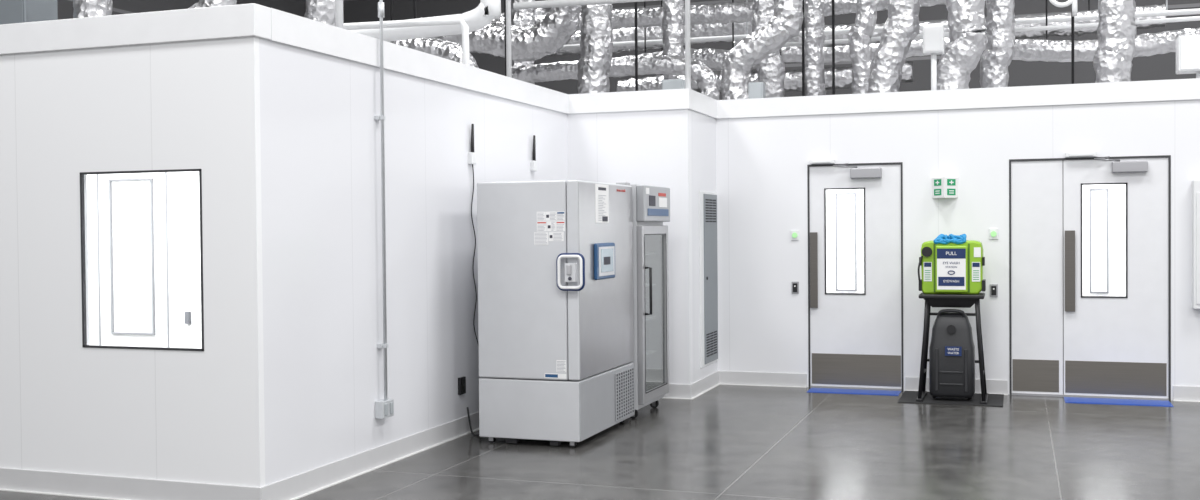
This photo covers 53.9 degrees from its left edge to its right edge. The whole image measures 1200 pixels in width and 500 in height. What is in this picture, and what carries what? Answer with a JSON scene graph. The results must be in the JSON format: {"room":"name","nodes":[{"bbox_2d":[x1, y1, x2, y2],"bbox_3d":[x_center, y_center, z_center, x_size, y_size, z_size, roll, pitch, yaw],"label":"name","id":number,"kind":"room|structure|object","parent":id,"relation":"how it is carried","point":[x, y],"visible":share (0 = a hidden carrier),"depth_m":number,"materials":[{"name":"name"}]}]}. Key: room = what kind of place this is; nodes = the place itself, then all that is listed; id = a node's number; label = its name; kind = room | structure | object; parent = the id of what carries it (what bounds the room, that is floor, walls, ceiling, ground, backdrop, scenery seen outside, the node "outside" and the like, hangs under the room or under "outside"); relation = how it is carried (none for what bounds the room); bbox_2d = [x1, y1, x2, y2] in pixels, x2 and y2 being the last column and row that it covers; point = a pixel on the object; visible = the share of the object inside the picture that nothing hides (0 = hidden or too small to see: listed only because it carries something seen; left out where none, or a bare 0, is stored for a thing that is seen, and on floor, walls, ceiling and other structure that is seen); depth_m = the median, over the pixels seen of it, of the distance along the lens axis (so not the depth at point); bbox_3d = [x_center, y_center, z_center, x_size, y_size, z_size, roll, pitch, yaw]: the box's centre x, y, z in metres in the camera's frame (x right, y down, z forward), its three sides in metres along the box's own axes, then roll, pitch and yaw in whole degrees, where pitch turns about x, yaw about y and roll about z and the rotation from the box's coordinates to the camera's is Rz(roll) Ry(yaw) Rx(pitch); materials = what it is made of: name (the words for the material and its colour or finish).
{"room":"laboratory","nodes":[
{"label":"laboratory","id":0,"kind":"room"},
{"bbox_2d":[0,37,264,486],"bbox_3d":[-4.263,0.058,7.010,5.295,2.604,0.045,0,1,19],"label":"wall","id":1,"kind":"structure","parent":0,"point":[67,406],"depth_m":6.39,"materials":[{"name":"white paint"}]},
{"bbox_2d":[0,468,261,499],"bbox_3d":[-4.256,1.298,7.004,5.307,0.124,0.012,0,1,19],"label":"baseboard","id":2,"kind":"structure","parent":1,"relation":"attached to","point":[10,478],"depth_m":6.42,"materials":[{"name":"white plastic"}]},
{"bbox_2d":[0,3,270,54],"bbox_3d":[-4.254,-1.180,7.016,5.313,0.169,0.148,0,1,19],"label":"trim","id":3,"kind":"structure","parent":1,"relation":"attached to","point":[251,19],"depth_m":6.31,"materials":[{"name":"white paint"}]},
{"bbox_2d":[80,169,203,350],"bbox_3d":[-2.468,0.054,6.359,0.801,0.961,0.019,0,1,19],"label":"window","id":4,"kind":"structure","parent":1,"relation":"in","point":[82,208],"depth_m":6.41,"materials":[{"name":"clear glass"}]},
{"bbox_2d":[57,0,305,19],"bbox_3d":[-9.267,-2.153,10.117,0.200,7.000,25.000,0,1,19],"label":"wall","id":5,"kind":"structure","parent":0,"point":[65,7],"depth_m":17.57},
{"bbox_2d":[259,38,567,485],"bbox_3d":[-1.065,0.008,8.268,0.100,2.604,4.456,0,1,19],"label":"wall","id":6,"kind":"structure","parent":0,"point":[321,189],"depth_m":7.12,"materials":[{"name":"white paint"}]},
{"bbox_2d":[261,412,478,499],"bbox_3d":[-1.011,1.248,8.245,0.012,0.124,4.488,0,1,19],"label":"baseboard","id":7,"kind":"structure","parent":6,"relation":"attached to","point":[297,485],"depth_m":7.08,"materials":[{"name":"white plastic"}]},
{"bbox_2d":[374,0,393,418],"bbox_3d":[-1.354,-2.309,7.216,0.066,6.680,0.130,0,1,19],"label":"conduit","id":8,"kind":"object","parent":6,"relation":"attached to","point":[384,408],"visible":1,"depth_m":7.24,"materials":[{"name":"grey metal"}]},
{"bbox_2d":[385,404,387,415],"bbox_3d":[-1.308,0.978,7.236,0.006,0.070,0.036,0,1,19],"label":"receptacle","id":9,"kind":"object","parent":8,"relation":"attached to","point":[386,405],"depth_m":7.23,"materials":[{"name":"white plastic"}]},
{"bbox_2d":[390,402,393,413],"bbox_3d":[-1.286,0.976,7.296,0.006,0.070,0.036,0,1,19],"label":"receptacle","id":10,"kind":"object","parent":8,"relation":"attached to","point":[391,403],"depth_m":7.29,"materials":[{"name":"white plastic"}]},
{"bbox_2d":[270,8,567,113],"bbox_3d":[-1.071,-1.230,8.279,0.148,0.169,4.352,0,1,19],"label":"trim","id":11,"kind":"structure","parent":6,"relation":"attached to","point":[290,29],"depth_m":7.53,"materials":[{"name":"white paint"}]},
{"bbox_2d":[458,376,465,394],"bbox_3d":[-0.973,0.958,8.339,0.028,0.120,0.090,0,1,19],"label":"wall outlet","id":12,"kind":"object","parent":6,"relation":"attached to","point":[461,380],"visible":1,"depth_m":8.32,"materials":[{"name":"black plastic"}]},
{"bbox_2d":[468,124,478,348],"bbox_3d":[-0.877,-0.048,8.538,0.061,1.718,0.183,1,1,44],"label":"sensor","id":13,"kind":"object","parent":6,"relation":"attached to","point":[471,155],"visible":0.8,"depth_m":8.49,"materials":[{"name":"white plastic"}]},
{"bbox_2d":[530,135,536,170],"bbox_3d":[-0.538,-0.784,9.570,0.037,0.290,0.070,0,1,19],"label":"sensor","id":14,"kind":"object","parent":6,"relation":"attached to","point":[533,164],"visible":1,"depth_m":9.56,"materials":[{"name":"white plastic"}]},
{"bbox_2d":[0,385,1199,499],"bbox_3d":[0.787,1.344,8.236,20.000,0.100,28.000,0,1,19],"label":"floor","id":15,"kind":"structure","parent":0,"point":[726,442],"depth_m":7.49,"materials":[{"name":"concrete"}]},
{"bbox_2d":[466,180,634,447],"bbox_3d":[-0.375,0.408,8.424,1.009,1.794,1.220,0,1,19],"label":"freezer","id":16,"kind":"object","parent":15,"relation":"on","point":[556,333],"visible":1,"depth_m":7.91,"materials":[{"name":"silver metal"}]},
{"bbox_2d":[629,184,669,418],"bbox_3d":[0.114,0.390,9.338,0.801,1.780,0.710,0,1,19],"label":"refrigerator","id":17,"kind":"object","parent":15,"relation":"on","point":[650,204],"visible":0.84,"depth_m":9.30,"materials":[{"name":"silver metal"}]},
{"bbox_2d":[646,350,655,354],"bbox_3d":[0.070,0.824,9.363,0.600,0.012,0.620,0,1,19],"label":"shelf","id":18,"kind":"object","parent":17,"relation":"attached to","point":[648,352],"depth_m":9.52,"materials":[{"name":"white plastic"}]},
{"bbox_2d":[807,388,900,395],"bbox_3d":[2.227,1.240,10.356,0.785,0.006,0.280,0,1,19],"label":"mat","id":19,"kind":"object","parent":15,"relation":"on","point":[814,390],"visible":1,"depth_m":10.33,"materials":[{"name":"blue rubber"}]},
{"bbox_2d":[898,391,1003,406],"bbox_3d":[2.944,1.242,9.886,0.820,0.008,0.690,0,1,19],"label":"floor mat","id":20,"kind":"object","parent":15,"relation":"on","point":[996,400],"visible":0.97,"depth_m":9.76,"materials":[{"name":"rubber"}]},
{"bbox_2d":[916,234,987,403],"bbox_3d":[2.939,0.551,9.846,0.554,1.375,0.520,0,1,19],"label":"station","id":21,"kind":"object","parent":20,"relation":"on","point":[952,265],"visible":0.98,"depth_m":9.69,"materials":[{"name":"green plastic"}]},
{"bbox_2d":[919,292,984,307],"bbox_3d":[2.934,0.417,9.840,0.515,0.109,0.370,0,1,19],"label":"drip tray","id":22,"kind":"object","parent":21,"relation":"on","point":[932,299],"depth_m":9.70,"materials":[{"name":"black plastic"}]},
{"bbox_2d":[929,309,974,398],"bbox_3d":[2.919,0.859,9.795,0.360,0.751,0.292,0,1,19],"label":"water tank","id":23,"kind":"object","parent":20,"relation":"on","point":[952,348],"visible":1,"depth_m":9.69,"materials":[{"name":"black plastic"}]},
{"bbox_2d":[1064,397,1173,406],"bbox_3d":[4.217,1.236,9.633,0.800,0.006,0.320,0,1,19],"label":"mat","id":24,"kind":"object","parent":15,"relation":"on","point":[1067,399],"visible":1,"depth_m":9.61,"materials":[{"name":"blue rubber"}]},
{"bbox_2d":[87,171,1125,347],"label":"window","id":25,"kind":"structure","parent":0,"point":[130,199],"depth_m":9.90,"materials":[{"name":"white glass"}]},
{"bbox_2d":[0,489,130,499],"bbox_3d":[-4.252,1.358,6.988,5.325,0.006,0.018,0,1,19],"label":"trim","id":26,"kind":"structure","parent":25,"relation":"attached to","point":[106,498],"depth_m":6.53,"materials":[{"name":"white plastic"}]},
{"bbox_2d":[109,178,154,334],"bbox_3d":[-3.905,0.056,9.852,0.440,1.300,0.020,0,1,19],"label":"trim","id":27,"kind":"structure","parent":25,"relation":"attached to","point":[135,179],"depth_m":9.84,"materials":[{"name":"white metal"}]},
{"bbox_2d":[96,172,169,346],"bbox_3d":[-3.901,0.281,9.863,0.720,2.050,0.006,0,1,19],"label":"trim","id":28,"kind":"structure","parent":25,"relation":"attached to","point":[97,185],"depth_m":9.76,"materials":[{"name":"white metal"}]},
{"bbox_2d":[185,311,190,323],"bbox_3d":[-3.374,0.554,9.671,0.040,0.100,0.030,0,1,19],"label":"light switch","id":29,"kind":"object","parent":25,"relation":"attached to","point":[188,313],"depth_m":9.66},
{"bbox_2d":[663,397,691,399],"bbox_3d":[0.261,1.261,10.167,1.108,0.006,0.018,0,1,19],"label":"trim","id":30,"kind":"structure","parent":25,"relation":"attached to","point":[663,397],"depth_m":10.02,"materials":[{"name":"white plastic"}]},
{"bbox_2d":[720,384,806,387],"bbox_3d":[1.480,1.239,10.790,0.813,0.006,0.018,0,1,19],"label":"trim","id":31,"kind":"structure","parent":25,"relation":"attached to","point":[720,384],"depth_m":10.78,"materials":[{"name":"white plastic"}]},
{"bbox_2d":[809,159,834,163],"bbox_3d":[1.984,-0.790,10.562,0.220,0.037,0.054,0,1,19],"label":"sensor","id":32,"kind":"object","parent":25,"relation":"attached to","point":[823,161],"visible":1,"depth_m":10.54,"materials":[{"name":"white plastic"}]},
{"bbox_2d":[835,193,856,290],"bbox_3d":[2.632,-0.087,12.635,0.220,1.050,0.020,0,1,19],"label":"trim","id":33,"kind":"structure","parent":25,"relation":"attached to","point":[837,289],"depth_m":12.62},
{"bbox_2d":[1065,151,1096,156],"bbox_3d":[4.010,-0.797,9.847,0.245,0.042,0.054,0,1,19],"label":"sensor","id":34,"kind":"object","parent":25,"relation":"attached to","point":[1092,153],"visible":1,"depth_m":9.82,"materials":[{"name":"white plastic"}]},
{"bbox_2d":[1089,188,1108,292],"bbox_3d":[4.988,-0.092,11.804,0.175,1.050,0.020,0,1,19],"label":"trim","id":35,"kind":"structure","parent":25,"relation":"attached to","point":[1090,189],"depth_m":11.78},
{"bbox_2d":[567,109,692,383],"bbox_3d":[0.206,-0.039,10.234,1.190,2.604,0.100,0,1,19],"label":"wall","id":36,"kind":"structure","parent":0,"point":[650,147],"depth_m":10.06,"materials":[{"name":"white paint"}]},
{"bbox_2d":[568,88,693,113],"bbox_3d":[0.206,-1.276,10.215,1.208,0.169,0.148,0,1,19],"label":"trim","id":37,"kind":"structure","parent":36,"relation":"attached to","point":[668,99],"depth_m":10.11,"materials":[{"name":"white paint"}]},
{"bbox_2d":[664,384,690,397],"bbox_3d":[0.251,1.202,10.185,1.102,0.124,0.012,0,1,19],"label":"baseboard","id":38,"kind":"structure","parent":36,"relation":"attached to","point":[675,390],"depth_m":10.03,"materials":[{"name":"white plastic"}]},
{"bbox_2d":[691,110,717,382],"bbox_3d":[0.885,-0.050,10.521,0.100,2.604,0.893,0,1,19],"label":"wall","id":39,"kind":"structure","parent":0,"point":[703,127],"depth_m":10.29,"materials":[{"name":"white paint"}]},
{"bbox_2d":[693,91,716,118],"bbox_3d":[0.871,-1.288,10.506,0.148,0.169,0.845,0,1,19],"label":"trim","id":40,"kind":"structure","parent":39,"relation":"attached to","point":[703,104],"depth_m":10.47,"materials":[{"name":"white paint"}]},
{"bbox_2d":[685,0,690,88],"bbox_3d":[0.751,-3.461,10.268,0.048,4.525,0.047,0,1,19],"label":"vertical conduit","id":41,"kind":"object","parent":40,"relation":"on","point":[687,2],"visible":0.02,"depth_m":10.28,"materials":[{"name":"white metal"}]},
{"bbox_2d":[691,371,719,398],"bbox_3d":[0.930,1.191,10.472,0.012,0.124,0.981,0,1,19],"label":"baseboard","id":42,"kind":"structure","parent":39,"relation":"attached to","point":[711,380],"depth_m":10.44,"materials":[{"name":"white plastic"}]},
{"bbox_2d":[699,191,717,367],"bbox_3d":[0.984,0.254,10.614,0.023,1.550,0.620,0,1,19],"label":"vent panel","id":43,"kind":"object","parent":39,"relation":"attached to","point":[708,264],"visible":1,"depth_m":10.56,"materials":[{"name":"grey painted metal"}]},
{"bbox_2d":[343,0,1199,99],"bbox_3d":[4.447,-2.426,18.637,20.000,7.000,0.200,0,1,19],"label":"wall","id":44,"kind":"structure","parent":0,"point":[1158,66],"depth_m":18.33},
{"bbox_2d":[716,99,1199,400],"bbox_3d":[5.112,-0.070,9.556,8.715,2.604,0.100,0,1,19],"label":"wall","id":45,"kind":"structure","parent":0,"point":[762,162],"depth_m":10.32,"materials":[{"name":"white paint"}]},
{"bbox_2d":[719,371,806,386],"bbox_3d":[1.478,1.180,10.805,0.825,0.124,0.012,0,1,19],"label":"baseboard","id":46,"kind":"structure","parent":45,"relation":"attached to","point":[725,377],"depth_m":10.79,"materials":[{"name":"white plastic"}]},
{"bbox_2d":[791,230,798,239],"bbox_3d":[1.760,-0.134,10.674,0.070,0.090,0.024,0,1,19],"label":"button","id":47,"kind":"object","parent":45,"relation":"attached to","point":[794,233],"visible":1,"depth_m":10.67,"materials":[{"name":"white plastic"}]},
{"bbox_2d":[792,282,798,293],"bbox_3d":[1.764,0.341,10.682,0.064,0.110,0.025,0,1,19],"label":"card reader","id":48,"kind":"object","parent":45,"relation":"attached to","point":[795,285],"visible":1,"depth_m":10.68,"materials":[{"name":"plastic"}]},
{"bbox_2d":[807,162,903,390],"bbox_3d":[2.267,0.234,10.507,0.833,2.013,0.192,0,1,19],"label":"door","id":49,"kind":"structure","parent":45,"relation":"in","point":[855,340],"depth_m":10.49,"materials":[{"name":"white metal"}]},
{"bbox_2d":[932,177,957,197],"bbox_3d":[2.969,-0.538,10.180,0.220,0.175,0.130,0,1,19],"label":"safety sign","id":50,"kind":"object","parent":45,"relation":"attached to","point":[942,187],"visible":1,"depth_m":10.17,"materials":[{"name":"plastic"}]},
{"bbox_2d":[905,377,1007,393],"bbox_3d":[3.084,1.176,10.239,0.850,0.124,0.012,0,1,19],"label":"baseboard","id":51,"kind":"structure","parent":45,"relation":"attached to","point":[911,383],"depth_m":10.17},
{"bbox_2d":[717,78,1199,118],"bbox_3d":[5.104,-1.307,9.540,8.715,0.169,0.148,0,1,19],"label":"trim","id":52,"kind":"structure","parent":45,"relation":"attached to","point":[1172,89],"depth_m":10.15,"materials":[{"name":"white paint"}]},
{"bbox_2d":[989,229,997,238],"bbox_3d":[3.368,-0.137,10.107,0.070,0.090,0.024,0,1,19],"label":"button","id":53,"kind":"object","parent":45,"relation":"attached to","point":[993,233],"visible":1,"depth_m":10.10,"materials":[{"name":"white plastic"}]},
{"bbox_2d":[990,284,997,296],"bbox_3d":[3.372,0.348,10.115,0.064,0.110,0.025,0,1,19],"label":"card reader","id":54,"kind":"object","parent":45,"relation":"attached to","point":[993,287],"visible":1,"depth_m":10.11,"materials":[{"name":"plastic"}]},
{"bbox_2d":[1009,155,1170,400],"bbox_3d":[4.080,0.230,9.867,1.248,2.013,0.192,0,1,19],"label":"door","id":55,"kind":"structure","parent":45,"relation":"in","point":[1064,342],"depth_m":9.89,"materials":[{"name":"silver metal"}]},
{"bbox_2d":[1173,386,1199,400],"bbox_3d":[6.953,1.167,8.874,4.795,0.124,0.012,0,1,19],"label":"baseboard","id":56,"kind":"structure","parent":45,"relation":"attached to","point":[1186,393],"depth_m":9.63,"materials":[{"name":"white plastic"}]},
{"bbox_2d":[1192,180,1199,308],"bbox_3d":[4.988,-0.045,9.490,0.405,1.040,0.108,0,1,19],"label":"upper cabinet","id":57,"kind":"object","parent":45,"relation":"attached to","point":[1195,183],"visible":1,"depth_m":9.51,"materials":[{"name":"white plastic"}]},
{"bbox_3d":[0.725,-5.754,8.107,20.000,0.100,28.000,0,1,19],"label":"ceiling","id":58,"kind":"structure","parent":0,"visible":0},
{"bbox_2d":[413,0,415,18],"bbox_3d":[-1.935,-3.474,12.275,0.028,4.525,0.027,0,1,19],"label":"rod","id":59,"kind":"object","parent":58,"relation":"hanging from","point":[414,1],"visible":0.02,"depth_m":12.28,"materials":[{"name":"black metal"}]},
{"bbox_2d":[349,0,500,41],"bbox_3d":[-2.336,-3.714,10.290,3.169,3.965,0.166,0,1,19],"label":"pipe","id":60,"kind":"object","parent":58,"relation":"hanging from","point":[486,11],"visible":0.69,"depth_m":9.90,"materials":[{"name":"white metal"}]},
{"bbox_2d":[391,0,580,61],"bbox_3d":[-1.518,-3.860,12.546,2.824,3.788,0.385,0,1,19],"label":"flexible duct","id":61,"kind":"object","parent":58,"relation":"hanging from","point":[546,37],"visible":0.41,"depth_m":12.17,"materials":[{"name":"silver metal"}]},
{"bbox_2d":[504,0,505,75],"bbox_3d":[-0.963,-3.476,11.932,0.028,4.525,0.027,0,1,19],"label":"rod","id":62,"kind":"object","parent":58,"relation":"hanging from","point":[504,0],"visible":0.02,"depth_m":11.94,"materials":[{"name":"black metal"}]},
{"bbox_2d":[501,8,547,17],"bbox_3d":[-0.705,-4.201,14.473,2.089,3.172,0.319,0,1,19],"label":"flexible duct","id":63,"kind":"object","parent":58,"relation":"hanging from","point":[539,11],"visible":0.03,"depth_m":14.36,"materials":[{"name":"silver metal"}]},
{"bbox_2d":[513,0,657,9],"bbox_3d":[2.788,-4.040,10.335,7.606,3.425,0.072,0,1,17],"label":"pipe","id":64,"kind":"object","parent":58,"relation":"hanging from","point":[547,3],"visible":1,"depth_m":11.31,"materials":[{"name":"white metal"}]},
{"bbox_2d":[489,21,751,56],"bbox_3d":[0.542,-4.149,14.784,4.217,3.328,0.390,0,1,19],"label":"flexible duct","id":65,"kind":"object","parent":58,"relation":"hanging from","point":[716,29],"visible":0.16,"depth_m":14.61,"materials":[{"name":"silver metal"}]},
{"bbox_2d":[634,2,637,90],"bbox_3d":[0.343,-3.481,11.578,0.028,4.525,0.027,0,1,19],"label":"rod","id":66,"kind":"object","parent":58,"relation":"hanging from","point":[635,3],"visible":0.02,"depth_m":11.60,"materials":[{"name":"black metal"}]},
{"bbox_2d":[613,0,752,77],"bbox_3d":[0.943,-3.921,13.959,1.723,3.760,0.268,0,1,23],"label":"flexible duct","id":67,"kind":"object","parent":58,"relation":"hanging from","point":[712,58],"visible":0.25,"depth_m":13.76,"materials":[{"name":"silver metal"}]},
{"bbox_2d":[491,0,985,30],"bbox_3d":[1.679,-4.157,13.054,8.502,3.268,0.237,0,1,19],"label":"flexible duct","id":68,"kind":"object","parent":58,"relation":"hanging from","point":[738,12],"visible":0.34,"depth_m":13.16,"materials":[{"name":"silver metal"}]},
{"bbox_2d":[616,0,913,92],"bbox_3d":[2.032,-3.917,15.108,3.810,3.830,0.291,0,1,19],"label":"flexible duct","id":69,"kind":"object","parent":58,"relation":"hanging from","point":[843,75],"visible":0.3,"depth_m":14.91,"materials":[{"name":"silver metal"}]},
{"bbox_2d":[802,0,804,95],"bbox_3d":[2.062,-3.504,12.032,0.028,4.525,0.027,0,1,19],"label":"rod","id":70,"kind":"object","parent":58,"relation":"hanging from","point":[803,35],"visible":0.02,"depth_m":12.05,"materials":[{"name":"black metal"}]},
{"bbox_2d":[832,0,834,94],"bbox_3d":[2.330,-3.503,11.831,0.028,4.525,0.027,0,1,19],"label":"rod","id":71,"kind":"object","parent":58,"relation":"hanging from","point":[833,1],"visible":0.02,"depth_m":11.85,"materials":[{"name":"black metal"}]},
{"bbox_2d":[560,0,1199,49],"bbox_3d":[3.377,-4.132,13.358,9.500,3.360,0.058,0,1,19],"label":"pipe","id":72,"kind":"object","parent":58,"relation":"hanging from","point":[1166,12],"visible":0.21,"depth_m":13.21,"materials":[{"name":"white metal"}]},
{"bbox_2d":[781,37,985,62],"bbox_3d":[3.101,-3.950,13.032,2.208,3.707,0.200,0,1,19],"label":"flexible duct","id":73,"kind":"object","parent":58,"relation":"hanging from","point":[791,53],"visible":0.3,"depth_m":13.15,"materials":[{"name":"silver metal"}]},
{"bbox_2d":[734,0,1165,51],"bbox_3d":[4.072,-4.159,14.278,5.007,3.351,0.302,0,1,19],"label":"flexible duct","id":74,"kind":"object","parent":58,"relation":"hanging from","point":[1077,31],"visible":0.2,"depth_m":13.81,"materials":[{"name":"silver metal"}]},
{"bbox_2d":[783,16,1199,46],"bbox_3d":[4.632,-3.999,11.804,6.100,3.592,0.043,0,1,19],"label":"pipe","id":75,"kind":"object","parent":58,"relation":"hanging from","point":[1194,18],"visible":0.37,"depth_m":11.83,"materials":[{"name":"white metal"}]},
{"bbox_2d":[1049,0,1076,16],"bbox_3d":[4.202,-3.943,10.737,0.253,3.638,0.043,0,1,19],"label":"pipe","id":76,"kind":"object","parent":58,"relation":"hanging from","point":[1054,2],"visible":1,"depth_m":10.73,"materials":[{"name":"white metal"}]},
{"bbox_2d":[1071,4,1073,83],"bbox_3d":[4.585,-3.515,11.460,0.028,4.525,0.027,0,1,19],"label":"rod","id":77,"kind":"object","parent":58,"relation":"hanging from","point":[1072,18],"visible":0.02,"depth_m":11.48,"materials":[{"name":"black metal"}]},
{"bbox_2d":[1012,0,1199,61],"bbox_3d":[5.818,-3.875,11.866,3.312,3.863,0.245,0,1,19],"label":"flexible duct","id":78,"kind":"object","parent":58,"relation":"hanging from","point":[1146,44],"visible":0.64,"depth_m":12.13,"materials":[{"name":"silver metal"}]},
{"bbox_3d":[1.938,-1.173,10.011,15.000,0.050,9.786,0,1,19],"label":"ceiling","id":79,"kind":"structure","parent":0,"visible":0},
{"bbox_2d":[0,0,57,24],"bbox_3d":[-4.130,-1.543,8.367,0.450,0.845,0.308,0,1,19],"label":"junction box","id":80,"kind":"object","parent":79,"relation":"on","point":[11,11],"visible":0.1,"depth_m":8.21,"materials":[{"name":"grey metal"}]},
{"bbox_2d":[73,0,112,17],"bbox_3d":[-3.516,-3.364,8.168,0.306,4.570,0.267,0,1,24],"label":"flexible duct","id":81,"kind":"object","parent":79,"relation":"on","point":[82,8],"visible":0.19,"depth_m":8.11,"materials":[{"name":"silver metal"}]},
{"bbox_2d":[188,0,236,8],"bbox_3d":[-2.610,-3.379,7.849,0.433,4.543,0.268,0,1,19],"label":"flexible duct","id":82,"kind":"object","parent":79,"relation":"on","point":[202,3],"visible":0.06,"depth_m":7.77,"materials":[{"name":"silver metal"}]},
{"bbox_2d":[304,0,335,26],"bbox_3d":[-1.972,-3.401,8.261,0.283,4.526,0.251,0,1,19],"label":"flexible duct","id":83,"kind":"object","parent":79,"relation":"on","point":[324,11],"visible":0.37,"depth_m":8.20,"materials":[{"name":"silver metal"}]},
{"bbox_2d":[335,0,343,28],"bbox_3d":[-1.658,-3.388,7.407,0.048,4.525,0.047,0,1,19],"label":"vertical conduit","id":84,"kind":"object","parent":79,"relation":"on","point":[338,3],"visible":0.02,"depth_m":7.42,"materials":[{"name":"white metal"}]},
{"bbox_2d":[343,17,469,65],"bbox_3d":[-1.934,-1.484,9.347,1.996,0.654,0.055,0,1,19],"label":"pipe","id":85,"kind":"object","parent":79,"relation":"on","point":[453,20],"visible":0.38,"depth_m":9.11,"materials":[{"name":"white metal"}]},
{"bbox_2d":[388,38,478,67],"bbox_3d":[-2.416,-3.462,11.596,2.754,4.535,0.223,0,1,19],"label":"flexible duct","id":86,"kind":"object","parent":79,"relation":"on","point":[449,50],"visible":0.11,"depth_m":11.23,"materials":[{"name":"silver metal"}]},
{"bbox_2d":[506,0,511,77],"bbox_3d":[-0.853,-3.457,10.833,0.048,4.525,0.047,0,1,19],"label":"vertical conduit","id":87,"kind":"object","parent":79,"relation":"on","point":[508,2],"visible":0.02,"depth_m":10.84,"materials":[{"name":"white metal"}]},
{"bbox_2d":[511,0,535,84],"bbox_3d":[-0.861,-3.505,13.381,0.428,4.530,0.341,0,1,19],"label":"flexible duct","id":88,"kind":"object","parent":79,"relation":"on","point":[521,17],"visible":0.09,"depth_m":13.28,"materials":[{"name":"silver metal"}]},
{"bbox_2d":[577,4,612,93],"bbox_3d":[-0.068,-3.477,11.618,0.374,4.531,0.381,0,1,19],"label":"flexible duct","id":89,"kind":"object","parent":79,"relation":"on","point":[596,44],"visible":0.79,"depth_m":11.51,"materials":[{"name":"silver metal"}]},
{"bbox_2d":[512,55,719,99],"bbox_3d":[0.113,-1.630,12.441,2.347,0.797,0.214,0,1,19],"label":"flexible duct","id":90,"kind":"object","parent":79,"relation":"on","point":[702,74],"visible":0.57,"depth_m":12.26,"materials":[{"name":"silver metal"}]},
{"bbox_2d":[662,0,684,79],"bbox_3d":[0.818,-3.504,12.739,0.273,4.534,0.306,-1,1,-44],"label":"flexible duct","id":91,"kind":"object","parent":79,"relation":"on","point":[672,19],"visible":0.45,"depth_m":12.67,"materials":[{"name":"silver metal"}]},
{"bbox_2d":[662,79,684,89],"bbox_3d":[0.679,-1.367,10.651,0.200,0.325,0.208,0,1,19],"label":"junction box","id":92,"kind":"object","parent":79,"relation":"on","point":[671,83],"visible":0.42,"depth_m":10.55,"materials":[{"name":"grey metal"}]},
{"bbox_2d":[748,82,764,98],"bbox_3d":[1.467,-1.391,11.052,0.140,0.345,0.128,0,1,19],"label":"junction box","id":93,"kind":"object","parent":79,"relation":"on","point":[755,89],"visible":0.54,"depth_m":10.99,"materials":[{"name":"grey metal"}]},
{"bbox_2d":[721,0,802,99],"bbox_3d":[1.556,-3.471,11.366,0.820,4.558,0.306,0,1,19],"label":"flexible duct","id":94,"kind":"object","parent":79,"relation":"on","point":[786,22],"visible":0.81,"depth_m":11.31,"materials":[{"name":"silver metal"}]},
{"bbox_2d":[752,0,784,97],"bbox_3d":[1.760,-3.505,12.353,0.369,4.536,0.314,0,1,19],"label":"flexible duct","id":95,"kind":"object","parent":79,"relation":"on","point":[771,70],"visible":0.4,"depth_m":12.25,"materials":[{"name":"silver metal"}]},
{"bbox_2d":[804,0,825,95],"bbox_3d":[2.279,-3.509,12.380,0.301,4.535,0.228,0,1,19],"label":"flexible duct","id":96,"kind":"object","parent":79,"relation":"on","point":[814,9],"visible":0.71,"depth_m":12.33,"materials":[{"name":"silver metal"}]},
{"bbox_2d":[848,0,878,93],"bbox_3d":[2.725,-3.512,12.221,0.325,4.527,0.244,0,1,19],"label":"flexible duct","id":97,"kind":"object","parent":79,"relation":"on","point":[860,34],"visible":0.78,"depth_m":12.16,"materials":[{"name":"silver metal"}]},
{"bbox_2d":[867,0,919,92],"bbox_3d":[2.794,-3.489,11.239,0.595,4.544,0.362,0,1,19],"label":"flexible duct","id":98,"kind":"object","parent":79,"relation":"on","point":[902,26],"visible":0.8,"depth_m":11.16,"materials":[{"name":"silver metal"}]},
{"bbox_2d":[923,25,943,89],"bbox_3d":[3.050,-1.635,10.791,0.180,0.815,0.158,0,1,19],"label":"junction box","id":99,"kind":"object","parent":79,"relation":"on","point":[933,35],"visible":0.97,"depth_m":10.72,"materials":[{"name":"white plastic"}]},
{"bbox_2d":[937,0,987,89],"bbox_3d":[3.347,-3.494,11.039,0.521,4.535,0.443,0,1,37],"label":"flexible duct","id":100,"kind":"object","parent":79,"relation":"on","point":[962,54],"visible":0.77,"depth_m":10.94,"materials":[{"name":"silver metal"}]},
{"bbox_2d":[980,0,1015,87],"bbox_3d":[3.835,-3.508,11.407,0.341,4.530,0.295,0,1,19],"label":"flexible duct","id":101,"kind":"object","parent":79,"relation":"on","point":[995,60],"visible":0.8,"depth_m":11.33,"materials":[{"name":"silver metal"}]},
{"bbox_2d":[1093,0,1136,82],"bbox_3d":[4.650,-3.501,10.700,0.404,4.532,0.407,0,1,19],"label":"flexible duct","id":102,"kind":"object","parent":79,"relation":"on","point":[1116,31],"visible":0.76,"depth_m":10.59,"materials":[{"name":"silver metal"}]},
{"bbox_2d":[1176,35,1199,77],"bbox_3d":[5.029,-1.511,9.909,0.340,0.565,0.208,0,1,19],"label":"junction box","id":103,"kind":"object","parent":79,"relation":"on","point":[1187,46],"visible":0.92,"depth_m":9.85,"materials":[{"name":"white plastic"}]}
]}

